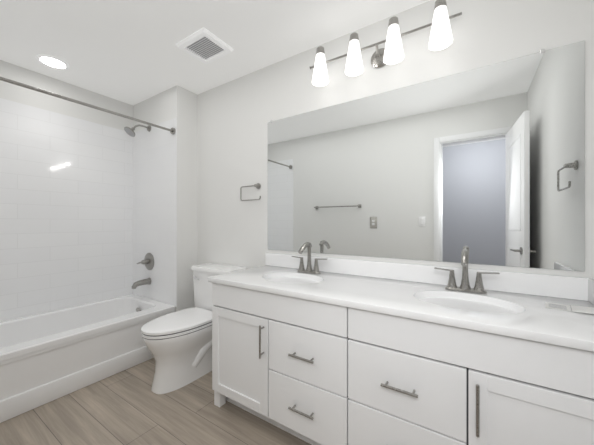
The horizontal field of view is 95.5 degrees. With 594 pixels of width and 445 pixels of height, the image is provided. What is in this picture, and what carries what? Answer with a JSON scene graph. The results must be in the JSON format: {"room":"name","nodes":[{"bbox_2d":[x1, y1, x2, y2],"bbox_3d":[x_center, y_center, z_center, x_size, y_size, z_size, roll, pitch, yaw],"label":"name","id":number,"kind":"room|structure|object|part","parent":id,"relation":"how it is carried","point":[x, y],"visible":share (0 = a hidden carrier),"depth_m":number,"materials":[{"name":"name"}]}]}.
{"room":"bathroom","nodes":[
{"label":"bathroom","id":0,"kind":"room"},
{"bbox_2d":[0,60,132,130],"bbox_3d":[-2.200,-0.050,2.377,0.100,2.440,1.830,0,0,33],"label":"wall","id":1,"kind":"structure","parent":0,"point":[20,94],"depth_m":2.42,"materials":[{"name":"white paint"}]},
{"bbox_2d":[0,98,132,320],"bbox_3d":[-2.189,-0.095,2.298,0.006,1.750,1.510,0,0,33],"label":"tile","id":2,"kind":"structure","parent":1,"relation":"attached to","point":[66,211],"depth_m":2.42,"materials":[{"name":"white tile"}]},
{"bbox_2d":[0,358,311,444],"bbox_3d":[-0.761,1.195,0.471,4.590,0.050,3.660,0,0,33],"label":"floor","id":3,"kind":"structure","parent":0,"point":[127,407],"depth_m":1.59,"materials":[{"name":"brown wood"}]},
{"bbox_2d":[0,294,174,422],"bbox_3d":[-1.858,0.970,2.083,0.778,0.400,1.494,0,0,33],"label":"bathtub","id":4,"kind":"object","parent":3,"relation":"on","point":[47,357],"visible":0.79,"depth_m":1.98,"materials":[{"name":"white ceramic"}]},
{"bbox_2d":[141,263,246,393],"bbox_3d":[-0.820,0.773,2.116,0.498,0.793,0.748,0,0,33],"label":"toilet","id":5,"kind":"object","parent":3,"relation":"on","point":[178,344],"visible":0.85,"depth_m":1.95,"materials":[{"name":"white ceramic"}]},
{"bbox_2d":[208,253,593,444],"bbox_3d":[0.365,0.708,1.441,1.846,0.925,0.600,0,0,33],"label":"bathroom vanity","id":6,"kind":"object","parent":3,"relation":"on","point":[314,372],"depth_m":1.18,"materials":[{"name":"white paint"}]},
{"bbox_2d":[292,242,326,273],"bbox_3d":[0.057,0.238,1.823,0.280,0.212,0.153,0,0,33],"label":"faucet","id":7,"kind":"object","parent":6,"relation":"on","point":[308,246],"visible":1,"depth_m":1.85,"materials":[{"name":"silver metal"}]},
{"bbox_3d":[0.369,0.357,1.447,1.846,0.224,0.585,0,0,33],"label":"bathroom vanity top","id":8,"kind":"part","parent":6,"relation":"part of","materials":[{"name":"white stone"}]},
{"bbox_2d":[434,249,499,293],"bbox_3d":[0.825,0.238,1.325,0.280,0.212,0.153,0,0,33],"label":"faucet","id":9,"kind":"object","parent":6,"relation":"on","point":[478,288],"visible":0.98,"depth_m":1.34,"materials":[{"name":"silver metal"}]},
{"bbox_2d":[545,302,593,313],"bbox_3d":[1.094,0.340,1.078,0.150,0.007,0.100,0,0,43],"label":"leaflet","id":10,"kind":"object","parent":6,"relation":"on","point":[582,309],"visible":1,"depth_m":1.07,"materials":[{"name":"white paper"}]},
{"bbox_2d":[133,85,196,311],"bbox_3d":[-1.385,-0.050,2.807,0.800,2.440,0.220,0,0,33],"label":"wall","id":11,"kind":"structure","parent":0,"point":[179,103],"depth_m":2.59,"materials":[{"name":"white paint"}]},
{"bbox_2d":[133,118,176,306],"bbox_3d":[-1.445,-0.095,2.712,0.790,1.750,0.006,0,0,33],"label":"tile","id":12,"kind":"object","parent":11,"relation":"attached to","point":[155,192],"visible":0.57,"depth_m":2.67,"materials":[{"name":"white tile"}]},
{"bbox_2d":[124,124,150,136],"bbox_3d":[-1.561,-0.909,2.645,0.110,0.157,0.234,0,0,33],"label":"shower head","id":13,"kind":"object","parent":12,"relation":"attached to","point":[130,131],"visible":1,"depth_m":2.60},
{"bbox_2d":[132,278,150,288],"bbox_3d":[-1.544,0.601,2.671,0.072,0.083,0.170,0,0,33],"label":"tub spout","id":14,"kind":"object","parent":12,"relation":"attached to","point":[141,282],"visible":0.98,"depth_m":2.66,"materials":[{"name":"silver metal"}]},
{"bbox_2d":[137,253,153,269],"bbox_3d":[-1.524,0.395,2.711,0.185,0.176,0.081,0,0,33],"label":"shower valve","id":15,"kind":"object","parent":12,"relation":"attached to","point":[148,261],"visible":0.98,"depth_m":2.71,"materials":[{"name":"silver metal"}]},
{"bbox_2d":[0,0,429,104],"bbox_3d":[-0.761,-1.295,0.471,4.590,0.050,3.660,0,0,33],"label":"ceiling","id":16,"kind":"structure","parent":0,"point":[130,52],"depth_m":1.82,"materials":[{"name":"white paint"}]},
{"bbox_2d":[36,54,68,69],"bbox_3d":[-1.929,-1.264,2.135,0.196,0.010,0.196,0,0,33],"label":"recessed light","id":17,"kind":"object","parent":16,"relation":"in","point":[52,61],"visible":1,"depth_m":2.12,"materials":[{"name":"white plastic"}]},
{"bbox_2d":[176,28,233,63],"bbox_3d":[-0.664,-1.260,1.952,0.310,0.020,0.270,0,0,33],"label":"fan","id":18,"kind":"object","parent":16,"relation":"attached to","point":[204,45],"visible":1,"depth_m":1.93,"materials":[{"name":"white plastic"}]},
{"bbox_2d":[197,0,593,278],"bbox_3d":[-0.148,-0.050,2.195,3.740,2.440,0.100,0,0,33],"label":"wall","id":19,"kind":"structure","parent":0,"point":[235,116],"depth_m":1.85,"materials":[{"name":"white paint"}]},
{"bbox_2d":[240,183,260,200],"bbox_3d":[-0.382,-0.255,2.257,0.226,0.144,0.050,0,0,33],"label":"towel ring","id":20,"kind":"object","parent":19,"relation":"attached to","point":[257,185],"visible":1,"depth_m":2.24,"materials":[{"name":"silver metal"}]},
{"bbox_2d":[310,0,461,86],"bbox_3d":[0.469,-1.055,1.631,0.900,0.240,0.172,0,0,33],"label":"sconce","id":21,"kind":"object","parent":19,"relation":"attached to","point":[392,53],"visible":1,"depth_m":1.56,"materials":[{"name":"white glass"}]},
{"bbox_2d":[268,40,584,270],"bbox_3d":[0.522,-0.301,1.694,1.810,1.038,0.008,0,0,33],"label":"mirror","id":22,"kind":"object","parent":19,"relation":"attached to","point":[484,165],"visible":1,"depth_m":1.49,"materials":[{"name":"grey mirror"}]},
{"bbox_3d":[-1.464,-0.050,0.867,2.780,2.440,0.100,0,0,33],"label":"wall","id":23,"kind":"structure","parent":0,"visible":0},
{"bbox_3d":[-2.264,-0.095,1.450,0.790,1.750,0.006,0,0,33],"label":"tile","id":24,"kind":"structure","parent":23,"relation":"attached to","visible":0},
{"bbox_2d":[0,77,175,134],"bbox_3d":[-1.558,-0.850,1.888,0.060,0.060,1.498,0,0,33],"label":"curtain rod","id":25,"kind":"object","parent":24,"relation":"attached to","point":[172,130],"visible":0.98,"depth_m":1.91,"materials":[{"name":"silver metal"}]}
]}

